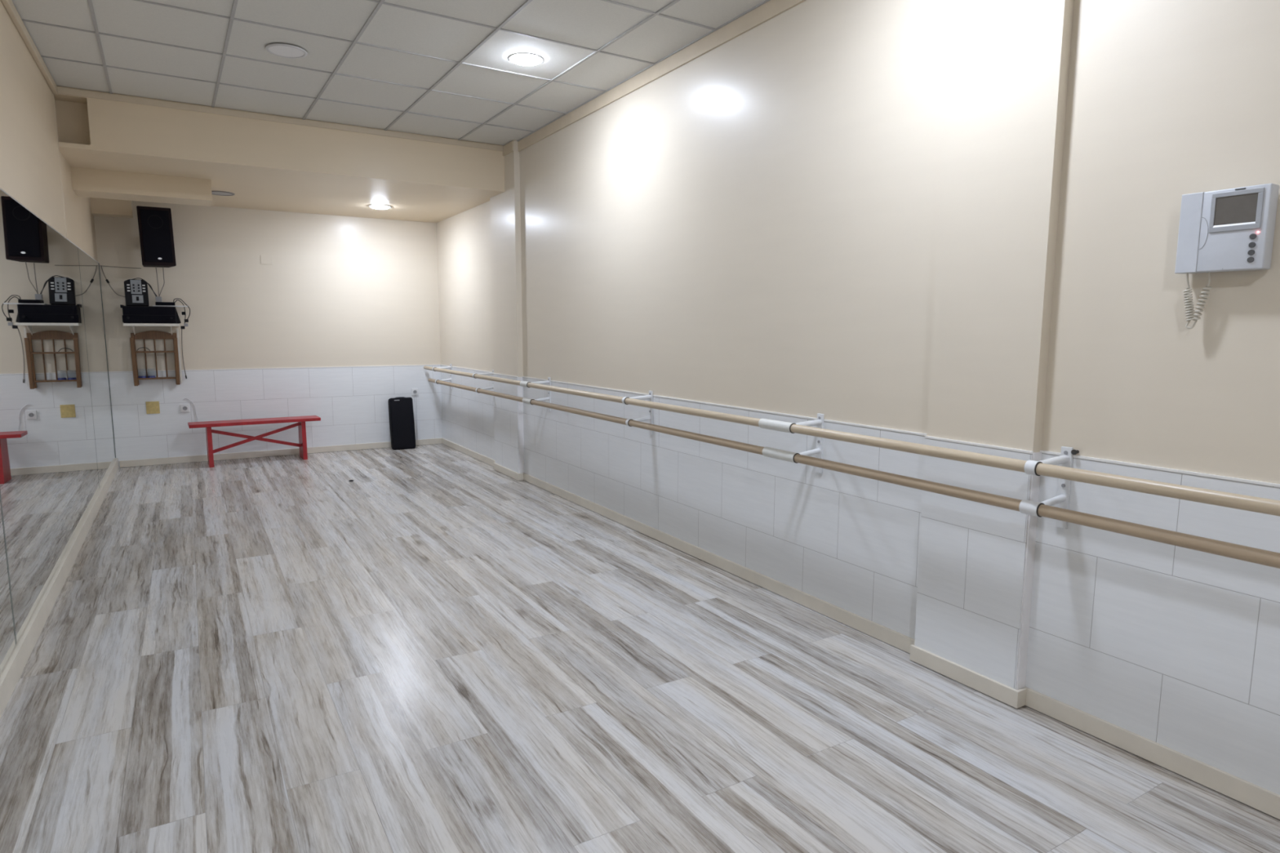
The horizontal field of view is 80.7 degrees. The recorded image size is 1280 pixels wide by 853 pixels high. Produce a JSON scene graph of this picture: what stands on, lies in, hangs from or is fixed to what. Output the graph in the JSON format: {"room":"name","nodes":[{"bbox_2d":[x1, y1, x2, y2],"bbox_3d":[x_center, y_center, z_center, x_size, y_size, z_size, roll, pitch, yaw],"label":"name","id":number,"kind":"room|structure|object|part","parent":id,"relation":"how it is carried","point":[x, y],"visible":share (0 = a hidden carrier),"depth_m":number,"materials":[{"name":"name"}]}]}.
{"room":"dance studio","nodes":[
{"label":"dance studio","id":0,"kind":"room"},
{"bbox_2d":[0,0,97,261],"bbox_3d":[-2.409,-0.504,2.567,0.164,3.000,10.750,-4,9,-31],"label":"wall","id":1,"kind":"structure","parent":0,"point":[30,170],"depth_m":4.09,"materials":[{"name":"beige paint"}]},
{"bbox_2d":[0,502,15,673],"bbox_3d":[-1.576,0.136,1.395,0.008,1.835,3.401,-4,9,-31],"label":"wall mirror","id":2,"kind":"object","parent":1,"relation":"attached to","point":[7,641],"visible":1,"depth_m":2.85,"materials":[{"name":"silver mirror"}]},
{"bbox_2d":[0,0,57,94],"bbox_3d":[-1.696,-1.742,1.403,0.026,0.055,8.314,-4,9,-31],"label":"trim","id":3,"kind":"structure","parent":1,"relation":"attached to","point":[9,6],"depth_m":4.07,"materials":[{"name":"beige paint"}]},
{"bbox_2d":[0,188,99,644],"bbox_3d":[-3.323,-0.242,4.286,0.008,1.835,3.403,-4,9,-31],"label":"wall mirror","id":4,"kind":"object","parent":1,"relation":"attached to","point":[49,479],"visible":0.96,"depth_m":3.76,"materials":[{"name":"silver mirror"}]},
{"bbox_2d":[0,457,118,718],"bbox_3d":[-2.304,0.940,2.731,0.026,0.094,10.600,-4,9,-31],"label":"baseboard","id":5,"kind":"structure","parent":1,"relation":"attached to","point":[15,665],"depth_m":3.48,"materials":[{"name":"beige wood"}]},
{"bbox_2d":[53,93,66,238],"bbox_3d":[-3.853,-1.722,4.995,0.020,0.926,0.020,-4,9,-31],"label":"trim","id":6,"kind":"structure","parent":1,"relation":"attached to","point":[53,94],"depth_m":4.99,"materials":[{"name":"beige paint"}]},
{"bbox_2d":[77,247,115,487],"bbox_3d":[-4.613,-0.521,6.421,0.009,1.835,1.619,-4,9,-31],"label":"wall mirror","id":7,"kind":"object","parent":1,"relation":"attached to","point":[90,274],"visible":0.93,"depth_m":6.32,"materials":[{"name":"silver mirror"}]},
{"bbox_2d":[70,166,212,206],"bbox_3d":[-3.944,-1.903,6.006,0.911,0.166,0.350,-4,9,-31],"label":"beam","id":8,"kind":"structure","parent":1,"relation":"attached to","point":[86,182],"depth_m":5.88,"materials":[{"name":"beige paint"}]},
{"bbox_2d":[93,200,442,467],"bbox_3d":[-3.704,-1.197,7.919,3.468,3.000,0.159,-4,9,-31],"label":"wall","id":9,"kind":"structure","parent":0,"point":[343,322],"depth_m":7.81,"materials":[{"name":"beige paint"}]},
{"bbox_2d":[90,197,133,217],"bbox_3d":[-4.854,-2.024,6.927,0.304,0.166,0.180,-4,9,-31],"label":"beam","id":10,"kind":"structure","parent":9,"relation":"attached to","point":[100,206],"depth_m":6.86,"materials":[{"name":"beige paint"}]},
{"bbox_2d":[100,265,141,268],"bbox_3d":[-4.878,-1.499,7.080,0.320,0.016,0.005,-4,9,-31],"label":"wire","id":11,"kind":"object","parent":9,"relation":"attached to","point":[100,265],"visible":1,"depth_m":7.08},
{"bbox_2d":[123,323,179,334],"bbox_3d":[-4.620,-0.919,7.142,0.440,0.114,0.298,-4,9,-31],"label":"wall shelf","id":12,"kind":"object","parent":9,"relation":"attached to","point":[133,325],"visible":1,"depth_m":7.04,"materials":[{"name":"white wood"}]},
{"bbox_2d":[120,304,176,323],"bbox_3d":[-4.629,-1.058,7.107,0.432,0.168,0.280,-4,9,-31],"label":"amplifier","id":13,"kind":"object","parent":12,"relation":"on","point":[131,314],"visible":0.91,"depth_m":7.00,"materials":[{"name":"black plastic"}]},
{"bbox_2d":[124,279,149,306],"bbox_3d":[-4.718,-1.253,7.059,0.182,0.247,0.093,-5,9,-34],"label":"mixer","id":14,"kind":"object","parent":13,"relation":"on","point":[136,294],"visible":1,"depth_m":7.03,"materials":[{"name":"black plastic"}]},
{"bbox_2d":[101,266,124,297],"bbox_3d":[-4.900,-1.346,6.997,0.214,0.289,0.031,1,7,2],"label":"cable","id":15,"kind":"object","parent":14,"relation":"attached to","point":[101,266],"visible":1,"depth_m":6.99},
{"bbox_3d":[-4.699,-1.262,7.035,0.090,0.214,0.004,-5,1,-34],"label":"panel","id":16,"kind":"part","parent":14,"relation":"part of","materials":[{"name":"grey plastic"}]},
{"bbox_2d":[152,305,187,306],"bbox_3d":[-4.489,-1.150,7.203,0.280,0.010,0.180,-4,9,-31],"label":"document folder","id":17,"kind":"object","parent":13,"relation":"on","point":[153,305],"visible":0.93,"depth_m":7.14,"materials":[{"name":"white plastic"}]},
{"bbox_2d":[155,302,175,305],"bbox_3d":[-4.517,-1.167,7.170,0.156,0.030,0.184,-4,9,-31],"label":"receiver","id":18,"kind":"object","parent":17,"relation":"on","point":[156,303],"visible":0.83,"depth_m":7.09,"materials":[{"name":"black plastic"}]},
{"bbox_2d":[155,296,161,302],"bbox_3d":[-4.586,-1.211,7.178,0.048,0.052,0.060,-4,9,-31],"label":"box","id":19,"kind":"object","parent":18,"relation":"on","point":[158,299],"visible":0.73,"depth_m":7.15,"materials":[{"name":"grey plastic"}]},
{"bbox_2d":[173,297,190,320],"bbox_3d":[-4.388,-1.113,7.221,0.134,0.230,0.028,-4,9,-31],"label":"cable","id":20,"kind":"object","parent":18,"relation":"attached to","point":[176,298],"visible":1,"depth_m":7.23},
{"bbox_2d":[129,330,180,386],"bbox_3d":[-4.655,-0.659,7.238,0.381,0.520,0.135,-4,9,-31],"label":"wall rack","id":21,"kind":"object","parent":12,"relation":"hanging from","point":[149,335],"visible":1,"depth_m":7.24,"materials":[{"name":"brown wood"}]},
{"bbox_2d":[137,368,146,377],"bbox_3d":[-4.754,-0.507,7.192,0.068,0.085,0.068,-4,9,-31],"label":"plastic cup","id":22,"kind":"object","parent":21,"relation":"on","point":[142,372],"visible":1,"depth_m":7.17,"materials":[{"name":"white plastic"}]},
{"bbox_2d":[146,368,155,377],"bbox_3d":[-4.691,-0.512,7.229,0.068,0.085,0.068,-4,9,-31],"label":"plastic cup","id":23,"kind":"object","parent":21,"relation":"on","point":[151,372],"visible":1,"depth_m":7.21,"materials":[{"name":"white plastic"}]},
{"bbox_3d":[-4.682,-0.882,7.256,0.340,0.082,0.020,-4,9,-31],"label":"rail","id":24,"kind":"part","parent":21,"relation":"part of","materials":[{"name":"brown wood"}]},
{"bbox_2d":[174,299,186,323],"bbox_3d":[-4.403,-1.095,7.215,0.089,0.235,0.066,-4,9,-31],"label":"cable","id":25,"kind":"object","parent":12,"relation":"attached to","point":[176,300],"visible":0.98,"depth_m":7.21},
{"bbox_2d":[175,308,188,328],"bbox_3d":[-4.418,-1.038,7.237,0.136,0.202,0.040,-4,9,-31],"label":"power strip","id":26,"kind":"object","parent":12,"relation":"attached to","point":[178,321],"visible":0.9,"depth_m":7.23,"materials":[{"name":"black plastic"}]},
{"bbox_2d":[181,328,186,375],"bbox_3d":[-4.466,-0.722,7.368,0.023,0.483,0.087,-4,9,-31],"label":"hanging cable","id":27,"kind":"object","parent":12,"relation":"hanging from","point":[181,329],"visible":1,"depth_m":7.39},
{"bbox_2d":[145,400,159,413],"bbox_3d":[-4.740,-0.184,7.330,0.110,0.120,0.006,-4,9,-31],"label":"plate","id":28,"kind":"object","parent":9,"relation":"attached to","point":[152,407],"visible":1,"depth_m":7.33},
{"bbox_2d":[136,205,176,267],"bbox_3d":[-4.525,-1.756,7.022,0.265,0.522,0.376,-7,10,-37],"label":"loudspeaker","id":29,"kind":"object","parent":9,"relation":"attached to","point":[155,224],"visible":1,"depth_m":6.88,"materials":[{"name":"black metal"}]},
{"bbox_2d":[155,266,159,296],"bbox_3d":[-4.556,-1.367,7.114,0.008,0.275,0.092,-4,8,-27],"label":"cable","id":30,"kind":"object","parent":29,"relation":"hanging from","point":[156,267],"visible":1,"depth_m":7.11,"materials":[{"name":"grey plastic"}]},
{"bbox_2d":[159,266,164,296],"bbox_3d":[-4.527,-1.372,7.149,0.119,0.276,0.040,5,9,31],"label":"cable","id":31,"kind":"object","parent":29,"relation":"hanging from","point":[162,267],"visible":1,"depth_m":7.17,"materials":[{"name":"grey plastic"}]},
{"bbox_2d":[176,328,182,382],"bbox_3d":[-4.520,-0.694,7.393,0.016,0.530,0.010,-4,9,-31],"label":"channel","id":32,"kind":"object","parent":9,"relation":"attached to","point":[177,330],"visible":1,"depth_m":7.39,"materials":[{"name":"white plastic"}]},
{"bbox_2d":[180,404,189,412],"bbox_3d":[-4.508,-0.180,7.465,0.076,0.080,0.016,-4,9,-31],"label":"wall socket","id":33,"kind":"object","parent":9,"relation":"attached to","point":[184,407],"visible":1,"depth_m":7.46,"materials":[{"name":"white plastic"}]},
{"bbox_2d":[183,398,198,422],"bbox_3d":[-4.469,-0.140,7.497,0.110,0.286,0.010,-4,8,-28],"label":"power cable","id":34,"kind":"object","parent":9,"relation":"attached to","point":[184,398],"visible":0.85,"depth_m":7.50,"materials":[{"name":"grey plastic"}]},
{"bbox_2d":[120,438,441,467],"bbox_3d":[-3.654,0.265,8.043,3.138,0.063,0.013,-4,9,-31],"label":"baseboard","id":35,"kind":"structure","parent":9,"relation":"attached to","point":[145,462],"depth_m":7.86,"materials":[{"name":"beige wood"}]},
{"bbox_2d":[411,388,417,395],"bbox_3d":[-2.572,-0.395,8.607,0.076,0.080,0.016,-4,9,-31],"label":"wall socket","id":36,"kind":"object","parent":9,"relation":"attached to","point":[414,391],"visible":1,"depth_m":8.60,"materials":[{"name":"white plastic"}]},
{"bbox_2d":[415,395,417,439],"bbox_3d":[-2.566,-0.096,8.654,0.008,0.535,0.006,-4,9,-31],"label":"power cable","id":37,"kind":"object","parent":36,"relation":"hanging from","point":[415,395],"visible":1,"depth_m":8.65,"materials":[{"name":"grey plastic"}]},
{"bbox_2d":[60,151,495,222],"bbox_3d":[-3.136,-2.141,6.837,3.178,0.100,2.074,-4,9,-31],"label":"ceiling","id":38,"kind":"structure","parent":0,"point":[258,190],"depth_m":6.71,"materials":[{"name":"beige paint"}]},
{"bbox_2d":[211,191,235,195],"bbox_3d":[-3.718,-2.069,6.685,0.216,0.007,0.216,-4,9,-31],"label":"recessed light","id":39,"kind":"object","parent":38,"relation":"in","point":[215,193],"visible":0.83,"depth_m":6.69,"materials":[{"name":"white plastic"}]},
{"bbox_2d":[211,191,232,195],"bbox_3d":[-3.718,-2.070,6.685,0.183,0.003,0.183,-4,9,-31],"label":"diffuser","id":40,"kind":"object","parent":39,"relation":"attached to","point":[213,193],"depth_m":6.67,"materials":[{"name":"white plastic"}]},
{"bbox_2d":[368,204,391,208],"bbox_3d":[-2.548,-2.146,7.382,0.216,0.025,0.216,-4,9,-31],"label":"recessed light","id":41,"kind":"object","parent":38,"relation":"in","point":[374,206],"visible":1,"depth_m":7.33,"materials":[{"name":"white"}]},
{"bbox_2d":[370,205,389,208],"bbox_3d":[-2.548,-2.145,7.382,0.179,0.022,0.179,-4,9,-31],"label":"diffuser","id":42,"kind":"object","parent":41,"relation":"attached to","point":[373,206],"depth_m":7.34,"materials":[{"name":"white plastic"}]},
{"bbox_2d":[53,85,504,195],"bbox_3d":[-2.551,-2.200,5.846,3.178,0.474,0.200,-4,9,-31],"label":"beam","id":43,"kind":"structure","parent":0,"point":[88,126],"depth_m":5.61,"materials":[{"name":"beige paint"}]},
{"bbox_2d":[57,86,502,151],"bbox_3d":[-2.492,-2.309,5.743,3.168,0.042,0.012,-4,9,-31],"label":"trim","id":44,"kind":"structure","parent":43,"relation":"attached to","point":[66,91],"depth_m":5.57,"materials":[{"name":"beige paint"}]},
{"bbox_2d":[11,0,769,145],"bbox_3d":[-0.346,-1.894,2.175,3.178,0.060,8.380,-4,9,-31],"label":"ceiling","id":45,"kind":"structure","parent":0,"point":[433,68],"depth_m":4.30,"materials":[{"name":"white tile"}]},
{"bbox_2d":[265,43,306,57],"bbox_3d":[-2.013,-2.139,4.293,0.216,0.007,0.216,-4,9,-31],"label":"recessed light","id":46,"kind":"object","parent":45,"relation":"in","point":[286,51],"visible":1,"depth_m":4.29,"materials":[{"name":"white plastic"}]},
{"bbox_2d":[268,45,304,57],"bbox_3d":[-2.013,-2.140,4.293,0.183,0.003,0.183,-4,9,-31],"label":"diffuser","id":47,"kind":"object","parent":46,"relation":"attached to","point":[280,51],"depth_m":4.29,"materials":[{"name":"white plastic"}]},
{"bbox_2d":[506,51,544,66],"bbox_3d":[-0.667,-2.140,4.408,0.216,0.025,0.216,-4,9,-31],"label":"recessed light","id":48,"kind":"object","parent":45,"relation":"in","point":[525,59],"visible":1,"depth_m":4.37,"materials":[{"name":"white plastic"}]},
{"bbox_2d":[510,53,541,66],"bbox_3d":[-0.667,-2.139,4.408,0.179,0.022,0.179,-4,9,-31],"label":"diffuser","id":49,"kind":"object","parent":48,"relation":"attached to","point":[525,60],"depth_m":4.37,"materials":[{"name":"white plastic"}]},
{"bbox_2d":[489,140,524,473],"bbox_3d":[-1.202,-1.042,6.778,0.060,3.000,0.608,-4,9,-31],"label":"pillar","id":50,"kind":"structure","parent":0,"point":[505,215],"depth_m":6.70,"materials":[{"name":"beige paint"}]},
{"bbox_2d":[493,462,524,480],"bbox_3d":[-1.214,0.412,6.960,0.063,0.063,0.632,-4,9,-31],"label":"baseboard","id":51,"kind":"structure","parent":50,"relation":"attached to","point":[519,477],"depth_m":6.87,"materials":[{"name":"beige wood"}]},
{"bbox_2d":[0,443,1279,852],"bbox_3d":[-0.988,0.939,3.614,3.468,0.120,10.750,-4,9,-31],"label":"floor","id":52,"kind":"structure","parent":0,"point":[434,649],"depth_m":2.68,"materials":[{"name":"grey laminate"}]},
{"bbox_2d":[187,415,320,467],"bbox_3d":[-3.850,0.144,7.582,1.170,0.424,0.250,-5,9,-33],"label":"bench","id":53,"kind":"object","parent":52,"relation":"on","point":[302,444],"visible":1,"depth_m":7.53,"materials":[{"name":"red paint"}]},
{"bbox_3d":[-4.202,0.188,7.356,0.038,0.392,0.250,-5,9,-33],"label":"leg","id":54,"kind":"part","parent":53,"relation":"part of","materials":[{"name":"red paint"}]},
{"bbox_3d":[-3.850,-0.050,7.557,1.170,0.032,0.250,-5,9,-33],"label":"seat","id":55,"kind":"part","parent":53,"relation":"part of","materials":[{"name":"red paint"}]},
{"bbox_3d":[-3.499,0.132,7.812,0.038,0.392,0.250,-5,9,-33],"label":"leg","id":56,"kind":"part","parent":53,"relation":"part of","materials":[{"name":"red paint"}]},
{"bbox_2d":[387,396,415,449],"bbox_3d":[-2.675,-0.034,8.466,0.252,0.590,0.218,-4,8,-27],"label":"case","id":57,"kind":"object","parent":52,"relation":"on","point":[401,413],"visible":0.98,"depth_m":8.40,"materials":[{"name":"black plastic"}]},
{"bbox_2d":[436,0,1279,795],"bbox_3d":[0.436,-0.712,4.258,0.159,3.000,10.750,-4,9,-31],"label":"wall","id":58,"kind":"structure","parent":0,"point":[749,229],"depth_m":3.13,"materials":[{"name":"beige paint"}]},
{"bbox_2d":[431,364,452,389],"bbox_3d":[-2.187,-0.551,8.332,0.208,0.279,0.039,-4,9,-31],"label":"bracket","id":59,"kind":"object","parent":58,"relation":"attached to","point":[450,366],"visible":0.75,"depth_m":8.35,"materials":[{"name":"white metal"}]},
{"bbox_3d":[-2.172,-0.647,8.328,0.161,0.037,0.027,-4,9,-31],"label":"arm","id":60,"kind":"part","parent":59,"relation":"part of","materials":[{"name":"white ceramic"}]},
{"bbox_3d":[-2.160,-0.512,8.353,0.135,0.039,0.024,-4,9,-31],"label":"arm","id":61,"kind":"part","parent":59,"relation":"part of","materials":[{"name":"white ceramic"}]},
{"bbox_3d":[-2.101,-0.557,8.383,0.009,0.279,0.038,-4,9,-31],"label":"plate","id":62,"kind":"part","parent":59,"relation":"part of","materials":[{"name":"white metal"}]},
{"bbox_2d":[472,369,493,398],"bbox_3d":[-1.488,-0.400,7.176,0.208,0.279,0.039,-4,9,-31],"label":"bracket","id":63,"kind":"object","parent":58,"relation":"attached to","point":[492,372],"visible":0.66,"depth_m":7.17,"materials":[{"name":"white metal"}]},
{"bbox_3d":[-1.473,-0.495,7.172,0.161,0.037,0.027,-4,9,-31],"label":"arm","id":64,"kind":"part","parent":63,"relation":"part of","materials":[{"name":"white metal"}]},
{"bbox_3d":[-1.462,-0.361,7.196,0.135,0.039,0.024,-4,9,-31],"label":"arm","id":65,"kind":"part","parent":63,"relation":"part of","materials":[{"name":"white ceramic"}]},
{"bbox_2d":[423,365,1279,516],"bbox_3d":[-0.075,-0.158,4.671,0.039,0.039,9.255,-4,9,-31],"label":"ballet barre","id":66,"kind":"object","parent":63,"relation":"attached to","point":[1247,503],"visible":1,"depth_m":2.56,"materials":[{"name":"brown wood"}]},
{"bbox_2d":[520,377,551,411],"bbox_3d":[-0.856,-0.263,6.130,0.208,0.279,0.169,-4,9,-31],"label":"bracket","id":67,"kind":"object","parent":58,"relation":"attached to","point":[523,384],"visible":0.81,"depth_m":6.09,"materials":[{"name":"white metal"}]},
{"bbox_3d":[-0.807,-0.351,6.070,0.161,0.037,0.027,-4,9,-31],"label":"arm","id":68,"kind":"part","parent":67,"relation":"part of","materials":[{"name":"white metal"}]},
{"bbox_3d":[-0.796,-0.217,6.095,0.135,0.039,0.024,-4,9,-31],"label":"arm","id":69,"kind":"part","parent":67,"relation":"part of","materials":[{"name":"white metal"}]},
{"bbox_3d":[-0.736,-0.262,6.125,0.009,0.279,0.038,-4,9,-31],"label":"plate","id":70,"kind":"part","parent":67,"relation":"part of","materials":[{"name":"white metal"}]},
{"bbox_2d":[622,391,653,435],"bbox_3d":[-0.018,-0.082,4.743,0.208,0.279,0.038,-4,9,-31],"label":"bracket","id":71,"kind":"object","parent":58,"relation":"attached to","point":[650,397],"visible":0.8,"depth_m":4.76,"materials":[{"name":"white metal"}]},
{"bbox_3d":[-0.003,-0.177,4.739,0.161,0.037,0.027,-4,9,-31],"label":"arm","id":72,"kind":"part","parent":71,"relation":"part of","materials":[{"name":"white metal"}]},
{"bbox_3d":[0.008,-0.043,4.763,0.135,0.039,0.024,-4,9,-31],"label":"arm","id":73,"kind":"part","parent":71,"relation":"part of","materials":[{"name":"white metal"}]},
{"bbox_3d":[0.068,-0.088,4.793,0.009,0.279,0.038,-4,9,-31],"label":"plate","id":74,"kind":"part","parent":71,"relation":"part of","materials":[{"name":"white metal"}]},
{"bbox_2d":[502,0,805,155],"bbox_3d":[0.977,-1.926,3.001,0.062,0.080,8.326,-4,9,-31],"label":"trim","id":75,"kind":"structure","parent":58,"relation":"attached to","point":[771,9],"depth_m":4.38,"materials":[{"name":"beige paint"}]},
{"bbox_2d":[758,413,824,473],"bbox_3d":[0.707,0.075,3.544,0.208,0.279,0.219,-4,9,-31],"label":"bracket","id":76,"kind":"object","parent":58,"relation":"attached to","point":[772,424],"visible":0.8,"depth_m":3.49,"materials":[{"name":"white metal"}]},
{"bbox_3d":[0.768,-0.011,3.463,0.161,0.037,0.027,-4,9,-31],"label":"arm","id":77,"kind":"part","parent":76,"relation":"part of","materials":[{"name":"white metal"}]},
{"bbox_3d":[0.779,0.124,3.487,0.135,0.039,0.024,-4,9,-31],"label":"arm","id":78,"kind":"part","parent":76,"relation":"part of","materials":[{"name":"white metal"}]},
{"bbox_3d":[0.839,0.079,3.518,0.009,0.279,0.038,-4,9,-31],"label":"plate","id":79,"kind":"part","parent":76,"relation":"part of","materials":[{"name":"white metal"}]},
{"bbox_2d":[428,378,1279,568],"bbox_3d":[-0.033,-0.018,4.671,0.039,0.039,9.180,-4,9,-31],"label":"ballet barre","id":80,"kind":"object","parent":76,"relation":"attached to","point":[1269,558],"visible":1,"depth_m":2.61,"materials":[{"name":"brown wood"}]},
{"bbox_2d":[441,438,1279,819],"bbox_3d":[0.403,0.756,4.332,0.013,0.063,10.582,-4,9,-31],"label":"baseboard","id":81,"kind":"structure","parent":58,"relation":"attached to","point":[1267,802],"depth_m":2.65,"materials":[{"name":"beige wood"}]},
{"bbox_2d":[1018,446,1073,529],"bbox_3d":[1.338,0.212,2.500,0.208,0.279,0.064,-4,9,-31],"label":"bracket","id":82,"kind":"object","parent":58,"relation":"attached to","point":[1065,459],"visible":0.84,"depth_m":2.50,"materials":[{"name":"white metal"}]},
{"bbox_3d":[1.370,0.252,2.509,0.135,0.039,0.024,-4,9,-31],"label":"arm","id":83,"kind":"part","parent":82,"relation":"part of","materials":[{"name":"white metal"}]},
{"bbox_3d":[1.359,0.117,2.485,0.161,0.037,0.027,-4,9,-31],"label":"arm","id":84,"kind":"part","parent":82,"relation":"part of","materials":[{"name":"white metal"}]},
{"bbox_3d":[1.430,0.207,2.539,0.009,0.279,0.038,-4,9,-31],"label":"plate","id":85,"kind":"part","parent":82,"relation":"part of","materials":[{"name":"white metal"}]},
{"bbox_2d":[1071,449,1079,454],"bbox_3d":[1.445,0.085,2.500,0.022,0.018,0.018,-4,9,-31],"label":"wall hook","id":86,"kind":"object","parent":58,"relation":"attached to","point":[1073,451],"visible":1,"depth_m":2.50,"materials":[{"name":"metal"}]},
{"bbox_2d":[1174,182,1279,328],"bbox_3d":[1.621,-0.462,2.095,0.062,0.379,0.209,-4,9,-31],"label":"video intercom","id":87,"kind":"object","parent":58,"relation":"attached to","point":[1229,229],"visible":1,"depth_m":2.06,"materials":[{"name":"grey plastic"}]},
{"bbox_3d":[1.592,-0.362,2.155,0.067,0.164,0.026,7,10,44],"label":"coiled cord","id":88,"kind":"part","parent":87,"relation":"part of","materials":[{"name":"white plastic"}]},
{"bbox_2d":[914,0,1074,689],"bbox_3d":[1.259,-0.509,2.706,0.060,3.000,0.443,-4,9,-31],"label":"pillar","id":89,"kind":"structure","parent":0,"point":[1007,61],"depth_m":2.69,"materials":[{"name":"beige paint"}]},
{"bbox_2d":[909,644,1027,708],"bbox_3d":[1.247,0.945,2.888,0.063,0.063,0.467,-4,9,-31],"label":"baseboard","id":90,"kind":"structure","parent":89,"relation":"attached to","point":[1016,699],"depth_m":2.83,"materials":[{"name":"beige wood"}]}
]}

